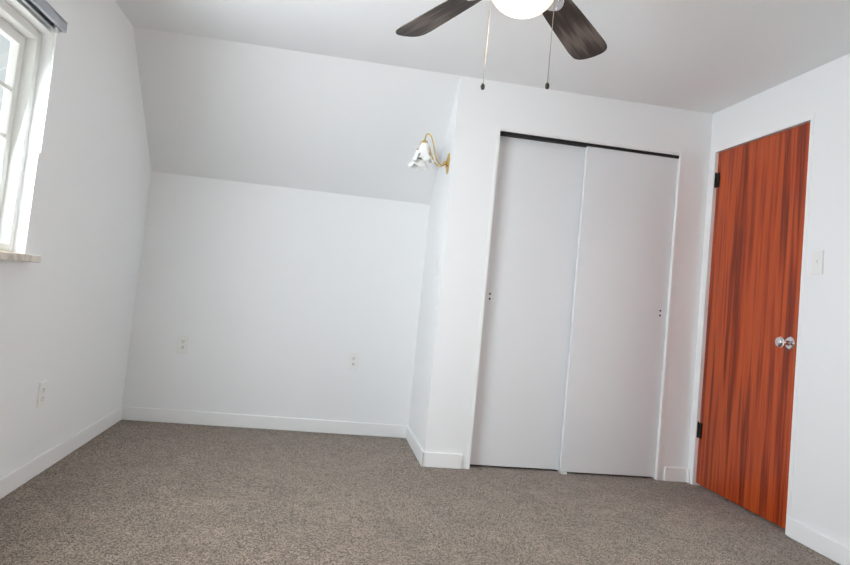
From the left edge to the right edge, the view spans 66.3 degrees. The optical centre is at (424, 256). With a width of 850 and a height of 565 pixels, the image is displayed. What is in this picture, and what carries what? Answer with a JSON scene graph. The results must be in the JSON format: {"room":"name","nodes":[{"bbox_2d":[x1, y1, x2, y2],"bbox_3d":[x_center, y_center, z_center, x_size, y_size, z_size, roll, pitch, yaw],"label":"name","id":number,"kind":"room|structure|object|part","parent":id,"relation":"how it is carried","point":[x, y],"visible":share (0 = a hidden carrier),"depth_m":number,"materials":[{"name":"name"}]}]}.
{"room":"empty bedroom","nodes":[
{"label":"empty bedroom","id":0,"kind":"room"},
{"bbox_2d":[0,0,150,477],"bbox_3d":[-1.534,-0.228,1.754,0.160,2.310,5.380,6,-4,-9],"label":"wall","id":1,"kind":"structure","parent":0,"point":[67,303],"depth_m":3.10,"materials":[{"name":"white paint"}]},
{"bbox_2d":[0,34,10,113],"bbox_3d":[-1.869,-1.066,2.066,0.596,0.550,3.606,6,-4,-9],"label":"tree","id":2,"kind":"object","parent":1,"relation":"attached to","point":[3,41],"depth_m":3.31,"materials":[{"name":"white metal"}]},
{"bbox_2d":[0,250,40,262],"bbox_3d":[-1.472,-0.038,1.747,0.100,0.034,1.825,6,-4,-9],"label":"window sill","id":3,"kind":"structure","parent":1,"relation":"attached to","point":[8,255],"depth_m":2.47,"materials":[{"name":"wood"}]},
{"bbox_2d":[0,0,67,251],"bbox_3d":[-1.451,-0.526,1.751,0.189,0.949,1.800,6,-4,-9],"label":"window","id":4,"kind":"structure","parent":1,"relation":"in","point":[23,35],"depth_m":2.58,"materials":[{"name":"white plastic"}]},
{"bbox_3d":[-1.366,-0.722,1.749,0.064,0.544,1.751,6,-4,-9],"label":"window blind rail","id":5,"kind":"part","parent":4,"relation":"part of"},
{"bbox_2d":[36,380,46,408],"bbox_3d":[-1.717,0.619,2.921,0.009,0.116,0.072,6,-4,-9],"label":"electrical outlet","id":6,"kind":"object","parent":1,"relation":"attached to","point":[41,394],"visible":1,"depth_m":2.91,"materials":[{"name":"white plastic"}]},
{"bbox_2d":[0,406,123,498],"bbox_3d":[-1.558,0.886,1.696,0.013,0.085,5.060,6,-4,-9],"label":"baseboard","id":7,"kind":"structure","parent":1,"relation":"attached to","point":[11,481],"depth_m":3.12,"materials":[{"name":"white wood"}]},
{"bbox_2d":[122,171,429,425],"bbox_3d":[-0.052,0.100,4.617,3.680,2.310,0.160,6,-4,-9],"label":"wall","id":8,"kind":"structure","parent":0,"point":[275,301],"depth_m":4.38,"materials":[{"name":"white paint"}]},
{"bbox_2d":[176,335,189,353],"bbox_3d":[-1.586,0.577,4.266,0.072,0.116,0.009,6,-4,-9],"label":"electrical outlet","id":9,"kind":"object","parent":8,"relation":"attached to","point":[182,343],"visible":1,"depth_m":4.26,"materials":[{"name":"white plastic"}]},
{"bbox_2d":[124,406,403,437],"bbox_3d":[-1.022,1.107,4.328,1.840,0.085,0.013,6,-4,-9],"label":"baseboard","id":10,"kind":"structure","parent":8,"relation":"attached to","point":[130,413],"depth_m":4.31,"materials":[{"name":"white wood"}]},
{"bbox_2d":[347,352,358,369],"bbox_3d":[-0.487,0.715,4.432,0.072,0.116,0.009,6,-4,-9],"label":"electrical outlet","id":11,"kind":"object","parent":8,"relation":"attached to","point":[353,360],"visible":1,"depth_m":4.43,"materials":[{"name":"white plastic"}]},
{"bbox_2d":[133,26,460,204],"bbox_3d":[-0.786,-0.820,4.109,1.890,0.690,0.740,6,-4,-9],"label":"ceiling","id":12,"kind":"structure","parent":0,"point":[237,111],"depth_m":4.05,"materials":[{"name":"white paint"}]},
{"bbox_2d":[0,420,839,564],"bbox_3d":[0.159,1.144,1.954,3.840,0.060,5.380,6,-4,-9],"label":"floor","id":13,"kind":"structure","parent":0,"point":[126,492],"depth_m":2.93,"materials":[{"name":"carpet"}]},
{"bbox_2d":[115,0,849,113],"bbox_3d":[0.392,-1.229,2.106,3.840,0.100,5.380,6,-4,-9],"label":"ceiling","id":14,"kind":"structure","parent":0,"point":[710,56],"depth_m":3.32,"materials":[{"name":"white paint"}]},
{"bbox_2d":[396,0,606,89],"bbox_3d":[0.319,-0.875,2.220,1.341,0.603,1.328,6,-4,-9],"label":"ceiling fan","id":15,"kind":"object","parent":14,"relation":"hanging from","point":[578,35],"visible":1,"depth_m":2.60,"materials":[{"name":"brown wood"}]},
{"bbox_3d":[0.108,-0.975,2.571,0.155,0.019,0.627,-8,0,-39],"label":"blade","id":16,"kind":"part","parent":15,"relation":"part of","materials":[{"name":"brown wood"}]},
{"bbox_3d":[0.563,-0.930,2.583,0.155,0.019,0.627,-12,-18,31],"label":"blade","id":17,"kind":"part","parent":15,"relation":"part of","materials":[{"name":"brown wood"}]},
{"bbox_2d":[408,76,712,479],"bbox_3d":[0.857,0.170,4.310,1.650,2.310,0.720,6,-4,-9],"label":"wall","id":18,"kind":"structure","parent":0,"point":[446,345],"depth_m":3.98,"materials":[{"name":"white paint"}]},
{"bbox_2d":[404,425,427,466],"bbox_3d":[-0.067,1.186,4.099,0.013,0.085,0.713,6,-4,-9],"label":"baseboard","id":19,"kind":"structure","parent":18,"relation":"attached to","point":[422,456],"depth_m":3.98,"materials":[{"name":"white wood"}]},
{"bbox_2d":[407,133,449,173],"bbox_3d":[0.029,-0.622,3.985,0.242,0.217,0.329,6,-4,-9],"label":"sconce","id":20,"kind":"object","parent":18,"relation":"attached to","point":[421,158],"visible":1,"depth_m":3.92,"materials":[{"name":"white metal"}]},
{"bbox_2d":[434,257,437,274],"bbox_3d":[0.065,0.059,4.029,0.015,0.116,0.072,6,-4,-9],"label":"light switch","id":21,"kind":"object","parent":18,"relation":"attached to","point":[436,266],"visible":1,"depth_m":4.01,"materials":[{"name":"white plastic"}]},
{"bbox_2d":[470,136,585,469],"bbox_3d":[0.643,0.279,3.980,0.605,1.987,0.030,6,-4,-9],"label":"sliding door","id":22,"kind":"structure","parent":18,"relation":"in","point":[522,371],"depth_m":3.96,"materials":[{"name":"white wood"}]},
{"bbox_2d":[466,125,683,479],"bbox_3d":[0.927,0.290,3.999,1.210,2.045,0.104,6,-4,-9],"label":"door frame","id":23,"kind":"structure","parent":18,"relation":"attached to","point":[541,136],"depth_m":4.01,"materials":[{"name":"white wood"}]},
{"bbox_2d":[559,146,677,476],"bbox_3d":[1.205,0.337,4.027,0.605,1.987,0.030,6,-4,-9],"label":"sliding door","id":24,"kind":"structure","parent":18,"relation":"in","point":[614,371],"depth_m":4.01,"materials":[{"name":"white wood"}]},
{"bbox_2d":[688,53,849,547],"bbox_3d":[2.083,0.162,2.304,0.160,2.310,5.060,6,-4,-9],"label":"wall","id":25,"kind":"structure","parent":0,"point":[820,502],"depth_m":3.08,"materials":[{"name":"white paint"}]},
{"bbox_2d":[690,113,814,535],"bbox_3d":[1.862,0.343,3.627,0.162,2.075,0.855,6,-4,-9],"label":"door frame","id":26,"kind":"structure","parent":25,"relation":"attached to","point":[778,129],"depth_m":3.69,"materials":[{"name":"white wood"}]},
{"bbox_2d":[696,122,809,528],"bbox_3d":[1.782,0.342,3.618,0.114,2.031,0.808,6,-4,-9],"label":"entry door","id":27,"kind":"structure","parent":25,"relation":"in","point":[744,427],"depth_m":3.57,"materials":[{"name":"brown wood"}]},
{"bbox_2d":[811,250,823,274],"bbox_3d":[1.883,0.029,3.131,0.015,0.116,0.072,6,-4,-9],"label":"light switch","id":28,"kind":"object","parent":25,"relation":"attached to","point":[817,261],"visible":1,"depth_m":3.13,"materials":[{"name":"white plastic"}]},
{"bbox_2d":[788,519,849,564],"bbox_3d":[2.014,1.220,1.439,0.013,0.085,3.415,6,-4,-9],"label":"baseboard","id":29,"kind":"structure","parent":25,"relation":"attached to","point":[824,545],"depth_m":2.92,"materials":[{"name":"white wood"}]}
]}

